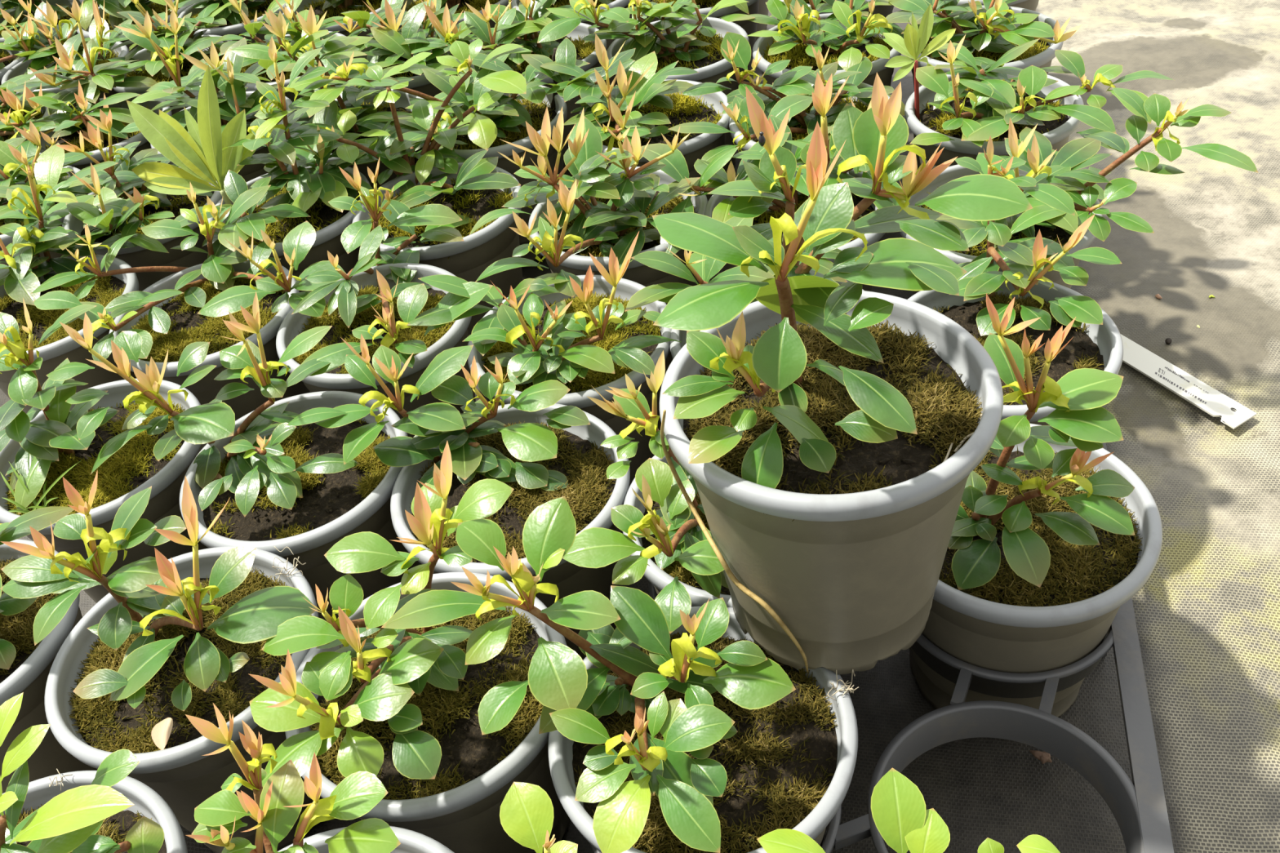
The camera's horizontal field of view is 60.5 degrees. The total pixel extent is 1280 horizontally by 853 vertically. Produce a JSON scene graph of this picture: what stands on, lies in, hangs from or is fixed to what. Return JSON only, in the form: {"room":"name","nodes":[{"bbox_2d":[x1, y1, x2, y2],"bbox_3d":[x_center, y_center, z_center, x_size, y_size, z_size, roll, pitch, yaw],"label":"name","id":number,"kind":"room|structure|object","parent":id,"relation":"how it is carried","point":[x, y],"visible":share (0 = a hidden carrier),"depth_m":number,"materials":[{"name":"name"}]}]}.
{"room":"plant nursery","nodes":[
{"label":"plant nursery","id":0,"kind":"room"},
{"bbox_2d":[0,0,1279,852],"bbox_3d":[-0.332,-0.285,1.239,2.520,0.017,2.450,-10,41,0],"label":"ground","id":1,"kind":"structure","parent":0,"point":[1207,612],"depth_m":0.74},
{"bbox_2d":[0,8,53,85],"bbox_3d":[-0.739,-0.404,1.285,0.231,0.219,0.149,0,42,11],"label":"potted shrub","id":2,"kind":"object","parent":1,"relation":"on","point":[7,54],"visible":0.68,"depth_m":1.22,"materials":[{"name":"green plant"}]},
{"bbox_2d":[0,43,26,85],"bbox_3d":[-0.779,-0.369,1.318,0.140,0.134,0.140,-10,41,0],"label":"pot","id":3,"kind":"object","parent":2,"relation":"on","point":[6,64],"depth_m":1.27,"materials":[{"name":"grey plastic"}]},
{"bbox_2d":[0,74,64,157],"bbox_3d":[-0.641,-0.262,1.126,0.148,0.192,0.252,-31,46,-23],"label":"potted shrub","id":4,"kind":"object","parent":1,"relation":"on","point":[17,110],"visible":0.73,"depth_m":1.07,"materials":[{"name":"green plant"}]},
{"bbox_2d":[0,99,48,143],"bbox_3d":[-0.670,-0.261,1.175,0.140,0.134,0.140,-10,41,0],"label":"pot","id":5,"kind":"object","parent":4,"relation":"on","point":[4,135],"depth_m":1.14,"materials":[{"name":"grey plastic"}]},
{"bbox_2d":[0,0,84,48],"bbox_3d":[-0.758,-0.514,1.391,0.149,0.248,0.147,4,43,16],"label":"potted shrub","id":6,"kind":"object","parent":1,"relation":"on","point":[15,11],"visible":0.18,"depth_m":1.38,"materials":[{"name":"green plant"}]},
{"bbox_2d":[0,120,95,266],"bbox_3d":[-0.545,-0.174,1.004,0.192,0.199,0.177,-10,41,0],"label":"potted shrub","id":7,"kind":"object","parent":1,"relation":"on","point":[51,166],"visible":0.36,"depth_m":0.97,"materials":[{"name":"green plant"}]},
{"bbox_2d":[0,165,89,266],"bbox_3d":[-0.561,-0.153,1.033,0.140,0.134,0.140,-10,41,0],"label":"pot","id":8,"kind":"object","parent":7,"relation":"on","point":[77,190],"depth_m":0.98,"materials":[{"name":"grey plastic"}]},
{"bbox_2d":[0,506,97,793],"bbox_3d":[-0.377,0.131,0.614,0.140,0.215,0.140,4,43,15],"label":"potted shrub","id":9,"kind":"object","parent":1,"relation":"on","point":[25,667],"visible":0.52,"depth_m":0.59,"materials":[{"name":"green plant"}]},
{"bbox_2d":[0,143,138,413],"bbox_3d":[-0.464,-0.100,0.881,0.146,0.230,0.200,-10,41,0],"label":"potted shrub","id":10,"kind":"object","parent":1,"relation":"on","point":[27,270],"visible":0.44,"depth_m":0.86,"materials":[{"name":"green plant"}]},
{"bbox_2d":[0,254,138,413],"bbox_3d":[-0.452,-0.046,0.890,0.140,0.134,0.140,-10,41,0],"label":"pot","id":11,"kind":"object","parent":10,"relation":"on","point":[59,346],"depth_m":0.85,"materials":[{"name":"grey plastic"}]},
{"bbox_2d":[1,0,143,107],"bbox_3d":[-0.620,-0.389,1.251,0.193,0.210,0.155,-10,41,0],"label":"potted shrub","id":12,"kind":"object","parent":1,"relation":"on","point":[45,17],"visible":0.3,"depth_m":1.21,"materials":[{"name":"green plant"}]},
{"bbox_2d":[1,40,128,107],"bbox_3d":[-0.642,-0.361,1.283,0.140,0.134,0.140,-10,41,0],"label":"pot","id":13,"kind":"object","parent":12,"relation":"on","point":[20,68],"depth_m":1.24,"materials":[{"name":"grey plastic"}]},
{"bbox_2d":[8,0,172,186],"bbox_3d":[-0.547,-0.303,1.117,0.140,0.242,0.174,-23,43,-15],"label":"potted shrub","id":14,"kind":"object","parent":1,"relation":"on","point":[87,101],"visible":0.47,"depth_m":1.08,"materials":[{"name":"green plant"}]},
{"bbox_2d":[36,93,172,186],"bbox_3d":[-0.533,-0.253,1.140,0.140,0.134,0.140,-10,41,0],"label":"pot","id":15,"kind":"object","parent":14,"relation":"on","point":[70,135],"depth_m":1.09,"materials":[{"name":"grey plastic"}]},
{"bbox_2d":[0,692,187,852],"bbox_3d":[-0.262,0.216,0.475,0.143,0.242,0.140,-36,48,-27],"label":"potted shrub","id":16,"kind":"object","parent":1,"relation":"on","point":[104,810],"visible":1,"depth_m":0.42,"materials":[{"name":"green plant"}]},
{"bbox_2d":[0,770,187,852],"bbox_3d":[-0.257,0.257,0.510,0.140,0.134,0.140,-10,41,0],"label":"pot","id":17,"kind":"object","parent":16,"relation":"on","point":[147,802],"depth_m":0.51,"materials":[{"name":"grey plastic"}]},
{"bbox_2d":[0,297,208,603],"bbox_3d":[-0.349,0.026,0.717,0.140,0.229,0.140,5,43,16],"label":"potted shrub","id":18,"kind":"object","parent":1,"relation":"on","point":[42,446],"visible":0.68,"depth_m":0.69,"materials":[{"name":"green plant"}]},
{"bbox_2d":[0,461,79,513],"bbox_3d":[-0.372,0.043,0.662,0.068,0.039,0.047,8,44,19],"label":"seedling","id":19,"kind":"object","parent":18,"relation":"on","point":[24,510],"visible":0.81,"depth_m":0.67,"materials":[{"name":"green plant"}]},
{"bbox_2d":[76,0,192,52],"bbox_3d":[-0.625,-0.502,1.349,0.149,0.252,0.142,-35,47,-26],"label":"potted shrub","id":20,"kind":"object","parent":1,"relation":"on","point":[112,7],"visible":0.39,"depth_m":1.31,"materials":[{"name":"green plant"}]},
{"bbox_2d":[49,108,222,291],"bbox_3d":[-0.426,-0.160,0.952,0.139,0.216,0.212,-10,41,0],"label":"potted shrub","id":21,"kind":"object","parent":1,"relation":"on","point":[122,203],"visible":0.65,"depth_m":0.93,"materials":[{"name":"green plant"}]},
{"bbox_2d":[62,166,222,291],"bbox_3d":[-0.424,-0.146,0.998,0.140,0.134,0.140,-10,41,0],"label":"pot","id":22,"kind":"object","parent":21,"relation":"on","point":[135,256],"depth_m":0.94,"materials":[{"name":"grey plastic"}]},
{"bbox_2d":[0,471,323,852],"bbox_3d":[-0.224,0.115,0.568,0.165,0.261,0.143,-10,41,0],"label":"potted shrub","id":23,"kind":"object","parent":1,"relation":"on","point":[175,637],"visible":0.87,"depth_m":0.52,"materials":[{"name":"green plant"}]},
{"bbox_2d":[151,717,173,750],"bbox_3d":[-0.232,0.149,0.534,0.014,0.006,0.014,25,51,33],"label":"fallen leaf","id":24,"kind":"object","parent":23,"relation":"on","point":[161,732],"visible":1,"depth_m":0.53,"materials":[{"name":"beige plant"}]},
{"bbox_2d":[44,546,323,852],"bbox_3d":[-0.230,0.163,0.612,0.140,0.134,0.140,-10,41,0],"label":"pot","id":25,"kind":"object","parent":23,"relation":"on","point":[91,730],"depth_m":0.56,"materials":[{"name":"grey plastic"}]},
{"bbox_2d":[102,0,244,115],"bbox_3d":[-0.507,-0.384,1.212,0.152,0.226,0.179,18,48,28],"label":"potted shrub","id":26,"kind":"object","parent":1,"relation":"on","point":[163,38],"visible":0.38,"depth_m":1.17,"materials":[{"name":"green plant"}]},
{"bbox_2d":[112,34,232,115],"bbox_3d":[-0.505,-0.353,1.247,0.140,0.134,0.140,-10,41,0],"label":"pot","id":27,"kind":"object","parent":26,"relation":"on","point":[163,74],"depth_m":1.20,"materials":[{"name":"grey plastic"}]},
{"bbox_2d":[31,169,346,444],"bbox_3d":[-0.320,-0.070,0.836,0.204,0.208,0.206,-30,45,-22],"label":"potted shrub","id":28,"kind":"object","parent":1,"relation":"on","point":[187,306],"visible":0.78,"depth_m":0.81,"materials":[{"name":"green plant"}]},
{"bbox_2d":[108,258,310,444],"bbox_3d":[-0.315,-0.038,0.855,0.140,0.134,0.140,-10,41,0],"label":"pot","id":29,"kind":"object","parent":28,"relation":"on","point":[173,323],"depth_m":0.81,"materials":[{"name":"grey plastic"}]},
{"bbox_2d":[114,8,295,182],"bbox_3d":[-0.397,-0.283,1.058,0.144,0.252,0.163,-22,43,-13],"label":"potted shrub","id":30,"kind":"object","parent":1,"relation":"on","point":[233,96],"visible":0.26,"depth_m":1.02,"materials":[{"name":"green plant"}]},
{"bbox_2d":[150,90,295,182],"bbox_3d":[-0.396,-0.245,1.105,0.140,0.134,0.140,-10,41,0],"label":"pot","id":31,"kind":"object","parent":30,"relation":"on","point":[248,172],"depth_m":1.04,"materials":[{"name":"grey plastic"}]},
{"bbox_2d":[167,0,286,44],"bbox_3d":[-0.480,-0.499,1.321,0.152,0.248,0.149,-10,41,0],"label":"potted shrub","id":32,"kind":"object","parent":1,"relation":"on","point":[234,25],"visible":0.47,"depth_m":1.28,"materials":[{"name":"green plant"}]},
{"bbox_2d":[46,291,422,622],"bbox_3d":[-0.235,0.021,0.683,0.196,0.252,0.140,13,46,24],"label":"potted shrub","id":33,"kind":"object","parent":1,"relation":"on","point":[284,486],"visible":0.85,"depth_m":0.65,"materials":[{"name":"green plant"}]},
{"bbox_2d":[179,391,422,622],"bbox_3d":[-0.202,0.072,0.710,0.140,0.134,0.140,-10,41,0],"label":"pot","id":34,"kind":"object","parent":33,"relation":"on","point":[323,509],"depth_m":0.66,"materials":[{"name":"grey plastic"}]},
{"bbox_2d":[213,0,368,111],"bbox_3d":[-0.336,-0.356,1.157,0.241,0.214,0.147,23,51,32],"label":"potted shrub","id":35,"kind":"object","parent":1,"relation":"on","point":[294,31],"visible":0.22,"depth_m":1.14,"materials":[{"name":"green plant"}]},
{"bbox_2d":[240,31,347,111],"bbox_3d":[-0.368,-0.345,1.212,0.140,0.134,0.140,-10,41,0],"label":"pot","id":36,"kind":"object","parent":35,"relation":"on","point":[251,86],"depth_m":1.15,"materials":[{"name":"grey plastic"}]},
{"bbox_2d":[207,36,382,292],"bbox_3d":[-0.291,-0.188,0.919,0.148,0.266,0.142,2,42,13],"label":"potted shrub","id":37,"kind":"object","parent":1,"relation":"on","point":[308,183],"visible":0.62,"depth_m":0.89,"materials":[{"name":"green plant"}]},
{"bbox_2d":[126,64,256,204],"bbox_3d":[-0.370,-0.237,0.917,0.143,0.131,0.047,-3,42,8],"label":"weed","id":38,"kind":"object","parent":37,"relation":"in","point":[200,156],"visible":0.86,"depth_m":0.92,"materials":[{"name":"green plant"}]},
{"bbox_2d":[207,163,370,292],"bbox_3d":[-0.287,-0.138,0.962,0.140,0.134,0.140,-10,41,0],"label":"pot","id":39,"kind":"object","parent":37,"relation":"on","point":[329,222],"depth_m":0.91,"materials":[{"name":"grey plastic"}]},
{"bbox_2d":[185,703,453,852],"bbox_3d":[-0.122,0.217,0.424,0.140,0.272,0.140,7,44,18],"label":"potted shrub","id":40,"kind":"object","parent":1,"relation":"on","point":[276,807],"visible":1,"depth_m":0.39,"materials":[{"name":"green plant"}]},
{"bbox_2d":[277,826,453,852],"bbox_3d":[-0.114,0.269,0.470,0.140,0.134,0.140,-10,41,0],"label":"pot","id":41,"kind":"object","parent":40,"relation":"on","point":[411,842],"depth_m":0.47,"materials":[{"name":"grey plastic"}]},
{"bbox_2d":[230,5,423,189],"bbox_3d":[-0.271,-0.278,1.031,0.149,0.248,0.146,6,43,17],"label":"potted shrub","id":42,"kind":"object","parent":1,"relation":"on","point":[333,48],"visible":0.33,"depth_m":0.98,"materials":[{"name":"green plant"}]},
{"bbox_2d":[295,88,423,189],"bbox_3d":[-0.259,-0.237,1.070,0.140,0.134,0.140,-10,41,0],"label":"pot","id":43,"kind":"object","parent":42,"relation":"on","point":[403,101],"depth_m":1.02,"materials":[{"name":"grey plastic"}]},
{"bbox_2d":[266,0,400,36],"bbox_3d":[-0.355,-0.484,1.283,0.169,0.244,0.140,-10,41,0],"label":"potted shrub","id":44,"kind":"object","parent":1,"relation":"on","point":[332,7],"visible":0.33,"depth_m":1.28,"materials":[{"name":"green plant"}]},
{"bbox_2d":[275,157,493,438],"bbox_3d":[-0.175,-0.072,0.807,0.163,0.212,0.226,-10,41,0],"label":"potted shrub","id":45,"kind":"object","parent":1,"relation":"on","point":[375,300],"visible":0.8,"depth_m":0.77,"materials":[{"name":"green plant"}]},
{"bbox_2d":[275,262,475,438],"bbox_3d":[-0.180,-0.028,0.818,0.140,0.134,0.140,-10,41,0],"label":"pot","id":46,"kind":"object","parent":45,"relation":"on","point":[451,335],"depth_m":0.77,"materials":[{"name":"grey plastic"}]},
{"bbox_2d":[332,0,475,97],"bbox_3d":[-0.239,-0.351,1.133,0.149,0.214,0.186,-4,41,6],"label":"potted shrub","id":47,"kind":"object","parent":1,"relation":"on","point":[385,49],"visible":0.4,"depth_m":1.08,"materials":[{"name":"green plant"}]},
{"bbox_2d":[353,31,475,97],"bbox_3d":[-0.231,-0.337,1.177,0.140,0.134,0.140,-10,41,0],"label":"pot","id":48,"kind":"object","parent":47,"relation":"on","point":[420,83],"depth_m":1.11,"materials":[{"name":"grey plastic"}]},
{"bbox_2d":[248,441,570,852],"bbox_3d":[-0.102,0.129,0.532,0.140,0.257,0.148,-15,41,-6],"label":"potted shrub","id":49,"kind":"object","parent":1,"relation":"on","point":[400,707],"visible":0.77,"depth_m":0.49,"materials":[{"name":"green plant"}]},
{"bbox_2d":[284,572,570,852],"bbox_3d":[-0.096,0.172,0.576,0.140,0.134,0.140,-10,41,0],"label":"pot","id":50,"kind":"object","parent":49,"relation":"on","point":[459,809],"depth_m":0.52,"materials":[{"name":"grey plastic"}]},
{"bbox_2d":[320,38,532,335],"bbox_3d":[-0.180,-0.180,0.918,0.197,0.228,0.181,2,42,13],"label":"potted shrub","id":51,"kind":"object","parent":1,"relation":"on","point":[473,187],"visible":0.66,"depth_m":0.89,"materials":[{"name":"green plant"}]},
{"bbox_2d":[351,162,522,335],"bbox_3d":[-0.156,-0.131,0.929,0.140,0.134,0.140,-10,41,0],"label":"pot","id":52,"kind":"object","parent":51,"relation":"on","point":[468,259],"depth_m":0.89,"materials":[{"name":"grey plastic"}]},
{"bbox_2d":[286,52,590,260],"bbox_3d":[-0.168,-0.248,0.996,0.239,0.223,0.163,-33,46,-25],"label":"potted shrub","id":53,"kind":"object","parent":1,"relation":"on","point":[509,117],"visible":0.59,"depth_m":0.96,"materials":[{"name":"green plant"}]},
{"bbox_2d":[421,84,567,260],"bbox_3d":[-0.128,-0.233,1.040,0.140,0.134,0.140,-10,41,0],"label":"pot","id":54,"kind":"object","parent":53,"relation":"on","point":[512,129],"depth_m":0.98,"materials":[{"name":"grey plastic"}]},
{"bbox_2d":[551,48,558,110],"bbox_3d":[-0.078,-0.318,1.003,0.017,0.057,0.006,-10,41,0],"label":"twig","id":55,"kind":"object","parent":53,"relation":"in","point":[553,103],"visible":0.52,"depth_m":1.01,"materials":[{"name":"brown"}]},
{"bbox_2d":[395,0,511,41],"bbox_3d":[-0.209,-0.478,1.247,0.148,0.246,0.140,5,43,16],"label":"potted shrub","id":56,"kind":"object","parent":1,"relation":"on","point":[477,5],"visible":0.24,"depth_m":1.23,"materials":[{"name":"green plant"}]},
{"bbox_2d":[286,333,630,659],"bbox_3d":[-0.086,0.039,0.656,0.176,0.224,0.140,28,53,35],"label":"potted shrub","id":57,"kind":"object","parent":1,"relation":"on","point":[544,450],"visible":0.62,"depth_m":0.64,"materials":[{"name":"green plant"}]},
{"bbox_2d":[390,403,630,659],"bbox_3d":[-0.067,0.080,0.675,0.140,0.134,0.140,-10,41,0],"label":"pot","id":58,"kind":"object","parent":57,"relation":"on","point":[575,468],"depth_m":0.63,"materials":[{"name":"grey plastic"}]},
{"bbox_2d":[401,0,606,178],"bbox_3d":[-0.128,-0.351,1.121,0.193,0.204,0.164,6,44,17],"label":"potted shrub","id":59,"kind":"object","parent":1,"relation":"on","point":[511,26],"visible":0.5,"depth_m":1.08,"materials":[{"name":"green plant"}]},
{"bbox_2d":[470,22,606,178],"bbox_3d":[-0.095,-0.330,1.143,0.140,0.134,0.140,-10,41,0],"label":"pot","id":60,"kind":"object","parent":59,"relation":"on","point":[586,51],"depth_m":1.10,"materials":[{"name":"grey plastic"}]},
{"bbox_2d":[407,231,671,486],"bbox_3d":[-0.061,-0.044,0.742,0.172,0.227,0.142,-10,41,0],"label":"potted shrub","id":61,"kind":"object","parent":1,"relation":"on","point":[539,332],"visible":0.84,"depth_m":0.69,"materials":[{"name":"green plant"}]},
{"bbox_2d":[467,275,671,486],"bbox_3d":[-0.039,-0.013,0.774,0.140,0.134,0.140,-10,41,0],"label":"pot","id":62,"kind":"object","parent":61,"relation":"on","point":[580,381],"depth_m":0.72,"materials":[{"name":"grey plastic"}]},
{"bbox_2d":[511,0,631,86],"bbox_3d":[-0.079,-0.469,1.212,0.158,0.245,0.145,-10,41,0],"label":"potted shrub","id":63,"kind":"object","parent":1,"relation":"on","point":[514,3],"visible":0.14,"depth_m":1.19,"materials":[{"name":"green plant"}]},
{"bbox_2d":[468,106,707,375],"bbox_3d":[-0.019,-0.125,0.825,0.154,0.228,0.218,-1,42,10],"label":"potted shrub","id":64,"kind":"object","parent":1,"relation":"on","point":[599,210],"visible":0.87,"depth_m":0.80,"materials":[{"name":"green plant"}]},
{"bbox_2d":[528,166,707,375],"bbox_3d":[-0.009,-0.116,0.885,0.140,0.134,0.140,-10,41,0],"label":"pot","id":65,"kind":"object","parent":64,"relation":"on","point":[578,263],"depth_m":0.82,"materials":[{"name":"grey plastic"}]},
{"bbox_2d":[515,33,731,200],"bbox_3d":[-0.009,-0.248,0.966,0.193,0.223,0.165,-10,41,0],"label":"potted shrub","id":66,"kind":"object","parent":1,"relation":"on","point":[643,99],"visible":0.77,"depth_m":0.94,"materials":[{"name":"green plant"}]},
{"bbox_2d":[574,79,731,200],"bbox_3d":[0.019,-0.224,1.001,0.140,0.134,0.140,-10,41,0],"label":"pot","id":67,"kind":"object","parent":66,"relation":"on","point":[685,108],"depth_m":0.96,"materials":[{"name":"grey plastic"}]},
{"bbox_2d":[537,0,755,172],"bbox_3d":[0.009,-0.345,1.080,0.203,0.213,0.139,-10,41,0],"label":"potted shrub","id":68,"kind":"object","parent":1,"relation":"on","point":[695,41],"visible":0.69,"depth_m":1.04,"materials":[{"name":"green plant"}]},
{"bbox_2d":[606,16,749,172],"bbox_3d":[0.044,-0.321,1.106,0.140,0.134,0.140,-10,41,0],"label":"pot","id":69,"kind":"object","parent":68,"relation":"on","point":[697,51],"depth_m":1.06,"materials":[{"name":"grey plastic"}]},
{"bbox_2d":[636,0,759,84],"bbox_3d":[0.077,-0.453,1.179,0.161,0.226,0.151,-10,41,0],"label":"potted shrub","id":70,"kind":"object","parent":1,"relation":"on","point":[751,6],"visible":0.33,"depth_m":1.15,"materials":[{"name":"green plant"}]},
{"bbox_2d":[755,0,768,40],"bbox_3d":[0.095,-0.551,1.295,0.155,0.215,0.141,8,44,19],"label":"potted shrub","id":71,"kind":"object","parent":1,"relation":"on","point":[763,10],"visible":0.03,"depth_m":1.31,"materials":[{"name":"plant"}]},
{"bbox_2d":[640,97,908,291],"bbox_3d":[0.115,-0.141,0.832,0.206,0.209,0.147,-10,41,0],"label":"potted shrub","id":72,"kind":"object","parent":1,"relation":"on","point":[713,174],"visible":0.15,"depth_m":0.81,"materials":[{"name":"green plant"}]},
{"bbox_2d":[704,168,885,291],"bbox_3d":[0.125,-0.114,0.857,0.140,0.134,0.140,-10,41,0],"label":"pot","id":73,"kind":"object","parent":72,"relation":"on","point":[776,211],"depth_m":0.82,"materials":[{"name":"grey plastic"}]},
{"bbox_2d":[668,31,905,162],"bbox_3d":[0.129,-0.232,0.934,0.210,0.206,0.154,-10,41,0],"label":"potted shrub","id":74,"kind":"object","parent":1,"relation":"on","point":[793,90],"visible":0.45,"depth_m":0.90,"materials":[{"name":"green plant"}]},
{"bbox_2d":[728,79,889,161],"bbox_3d":[0.153,-0.213,0.964,0.140,0.134,0.140,-10,41,0],"label":"pot","id":75,"kind":"object","parent":74,"relation":"on","point":[803,123],"depth_m":0.92,"materials":[{"name":"grey plastic"}]},
{"bbox_2d":[746,0,912,86],"bbox_3d":[0.175,-0.338,1.037,0.152,0.216,0.167,-1,42,10],"label":"potted shrub","id":76,"kind":"object","parent":1,"relation":"on","point":[851,34],"visible":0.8,"depth_m":0.99,"materials":[{"name":"green plant"}]},
{"bbox_2d":[777,0,893,21],"bbox_3d":[0.204,-0.457,1.138,0.160,0.254,0.140,3,43,15],"label":"potted shrub","id":77,"kind":"object","parent":1,"relation":"on","point":[884,10],"visible":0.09,"depth_m":1.11,"materials":[{"name":"green plant"}]},
{"bbox_2d":[590,442,1173,852],"bbox_3d":[0.123,0.164,0.589,0.272,0.073,0.599,2,42,13],"label":"tray","id":78,"kind":"object","parent":1,"relation":"on","point":[1138,806],"visible":0.22,"depth_m":0.55,"materials":[{"name":"plastic"}]},
{"bbox_2d":[499,782,577,852],"bbox_3d":[0.008,0.235,0.403,0.140,0.242,0.140,-19,42,-11],"label":"potted shrub","id":79,"kind":"object","parent":78,"relation":"in","point":[526,810],"visible":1,"depth_m":0.38,"materials":[{"name":"green plant"}]},
{"bbox_2d":[381,496,858,852],"bbox_3d":[0.013,0.140,0.510,0.176,0.241,0.148,28,53,35],"label":"potted shrub","id":80,"kind":"object","parent":78,"relation":"in","point":[693,738],"visible":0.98,"depth_m":0.47,"materials":[{"name":"green plant"}]},
{"bbox_2d":[548,606,857,852],"bbox_3d":[0.035,0.184,0.537,0.140,0.134,0.140,-10,41,0],"label":"pot","id":81,"kind":"object","parent":80,"relation":"on","point":[789,763],"depth_m":0.49,"materials":[{"name":"grey plastic"}]},
{"bbox_2d":[562,350,733,633],"bbox_3d":[0.042,0.066,0.599,0.184,0.226,0.141,-26,44,-18],"label":"potted shrub","id":82,"kind":"object","parent":78,"relation":"in","point":[665,544],"visible":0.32,"depth_m":0.52,"materials":[{"name":"green plant"}]},
{"bbox_2d":[622,455,733,607],"bbox_3d":[0.067,0.091,0.636,0.140,0.134,0.140,-10,41,0],"label":"pot","id":83,"kind":"object","parent":82,"relation":"on","point":[662,571],"depth_m":0.57,"materials":[{"name":"grey plastic"}]},
{"bbox_2d":[652,71,1032,675],"bbox_3d":[0.077,-0.014,0.455,0.140,0.257,0.140,14,46,24],"label":"potted shrub","id":84,"kind":"object","parent":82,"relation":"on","point":[830,436],"visible":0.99,"depth_m":0.42,"materials":[{"name":"green plant"}]},
{"bbox_2d":[660,409,808,672],"bbox_3d":[0.039,0.052,0.473,0.069,0.154,0.022,27,53,34],"label":"straw","id":85,"kind":"object","parent":84,"relation":"hanging from","point":[718,554],"visible":1,"depth_m":0.48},
{"bbox_2d":[758,131,765,146],"bbox_3d":[0.042,-0.098,0.375,0.002,0.005,0.002,-10,41,0],"label":"beetle","id":86,"kind":"object","parent":84,"relation":"attached to","point":[762,140],"visible":1,"depth_m":0.37,"materials":[{"name":"black"}]},
{"bbox_2d":[659,290,1003,675],"bbox_3d":[0.085,0.032,0.496,0.140,0.134,0.140,-10,41,0],"label":"pot","id":87,"kind":"object","parent":84,"relation":"on","point":[846,538],"depth_m":0.45,"materials":[{"name":"grey plastic"}]},
{"bbox_2d":[591,212,863,371],"bbox_3d":[0.082,-0.042,0.735,0.165,0.198,0.157,14,46,24],"label":"potted shrub","id":88,"kind":"object","parent":78,"relation":"in","point":[704,268],"visible":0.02,"depth_m":0.69,"materials":[{"name":"green plant"}]},
{"bbox_2d":[669,280,863,359],"bbox_3d":[0.096,-0.014,0.749,0.140,0.134,0.140,-10,41,0],"label":"pot","id":89,"kind":"object","parent":88,"relation":"on","point":[677,340],"depth_m":0.71,"materials":[{"name":"grey plastic"}]},
{"bbox_2d":[756,768,1060,852],"bbox_3d":[0.142,0.242,0.383,0.140,0.223,0.166,-17,42,-9],"label":"potted shrub","id":90,"kind":"object","parent":78,"relation":"in","point":[900,814],"visible":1,"depth_m":0.36,"materials":[{"name":"green plant"}]},
{"bbox_2d":[907,135,1123,425],"bbox_3d":[0.224,-0.061,0.702,0.147,0.232,0.194,-10,41,0],"label":"potted shrub","id":91,"kind":"object","parent":78,"relation":"in","point":[1096,341],"visible":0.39,"depth_m":0.67,"materials":[{"name":"green plant"}]},
{"bbox_2d":[907,278,1123,425],"bbox_3d":[0.229,-0.005,0.714,0.140,0.134,0.140,-10,41,0],"label":"pot","id":92,"kind":"object","parent":91,"relation":"attached to","point":[1095,346],"depth_m":0.68,"materials":[{"name":"grey plastic"}]},
{"bbox_2d":[909,293,1162,717],"bbox_3d":[0.193,0.039,0.562,0.140,0.276,0.140,27,53,34],"label":"potted shrub","id":93,"kind":"object","parent":78,"relation":"in","point":[1052,533],"visible":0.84,"depth_m":0.54,"materials":[{"name":"grey plastic"}]},
{"bbox_2d":[909,423,1162,717],"bbox_3d":[0.202,0.092,0.609,0.140,0.134,0.140,-10,41,0],"label":"pot","id":94,"kind":"object","parent":93,"relation":"attached to","point":[984,615],"depth_m":0.55,"materials":[{"name":"grey plastic"}]},
{"bbox_2d":[885,0,1081,86],"bbox_3d":[0.300,-0.335,1.013,0.168,0.213,0.149,-10,41,0],"label":"potted shrub","id":95,"kind":"object","parent":1,"relation":"on","point":[992,28],"visible":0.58,"depth_m":0.96,"materials":[{"name":"green plant"}]},
{"bbox_2d":[940,0,1039,11],"bbox_3d":[0.342,-0.441,1.100,0.140,0.244,0.157,-17,42,-8],"label":"potted shrub","id":96,"kind":"object","parent":1,"relation":"on","point":[1032,5],"visible":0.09,"depth_m":1.06,"materials":[{"name":"green plant"}]},
{"bbox_2d":[904,35,1173,170],"bbox_3d":[0.318,-0.235,0.893,0.202,0.218,0.163,3,43,14],"label":"potted shrub","id":97,"kind":"object","parent":1,"relation":"on","point":[960,108],"visible":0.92,"depth_m":0.85,"materials":[{"name":"green plant"}]},
{"bbox_2d":[883,4,955,120],"bbox_3d":[0.225,-0.312,0.918,0.062,0.099,0.095,-10,41,0],"label":"weed","id":98,"kind":"object","parent":97,"relation":"in","point":[914,41],"visible":0.86,"depth_m":0.88,"materials":[{"name":"green plant"}]},
{"bbox_2d":[904,74,1084,170],"bbox_3d":[0.296,-0.214,0.936,0.140,0.134,0.140,-10,41,0],"label":"pot","id":99,"kind":"object","parent":97,"relation":"attached to","point":[929,133],"depth_m":0.88,"materials":[{"name":"grey plastic"}]},
{"bbox_2d":[1029,750,1052,764],"bbox_3d":[0.220,0.180,0.600,0.010,0.005,0.009,-10,41,0],"label":"scrap","id":100,"kind":"object","parent":1,"relation":"on","point":[1043,757],"visible":0.87,"depth_m":0.60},
{"bbox_2d":[899,87,1257,294],"bbox_3d":[0.289,-0.140,0.786,0.206,0.223,0.145,-3,42,8],"label":"potted shrub","id":101,"kind":"object","parent":1,"relation":"on","point":[1046,165],"visible":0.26,"depth_m":0.72,"materials":[{"name":"green plant"}]},
{"bbox_2d":[899,164,1102,294],"bbox_3d":[0.262,-0.106,0.821,0.140,0.134,0.140,-10,41,0],"label":"pot","id":102,"kind":"object","parent":101,"relation":"attached to","point":[1048,230],"depth_m":0.76,"materials":[{"name":"grey plastic"}]},
{"bbox_2d":[1120,334,1256,429],"bbox_3d":[0.391,-0.040,0.816,0.023,0.002,0.136,-26,44,-18],"label":"plant label","id":103,"kind":"object","parent":1,"relation":"on","point":[1204,397],"visible":0.89,"depth_m":0.80,"materials":[{"name":"plastic"}]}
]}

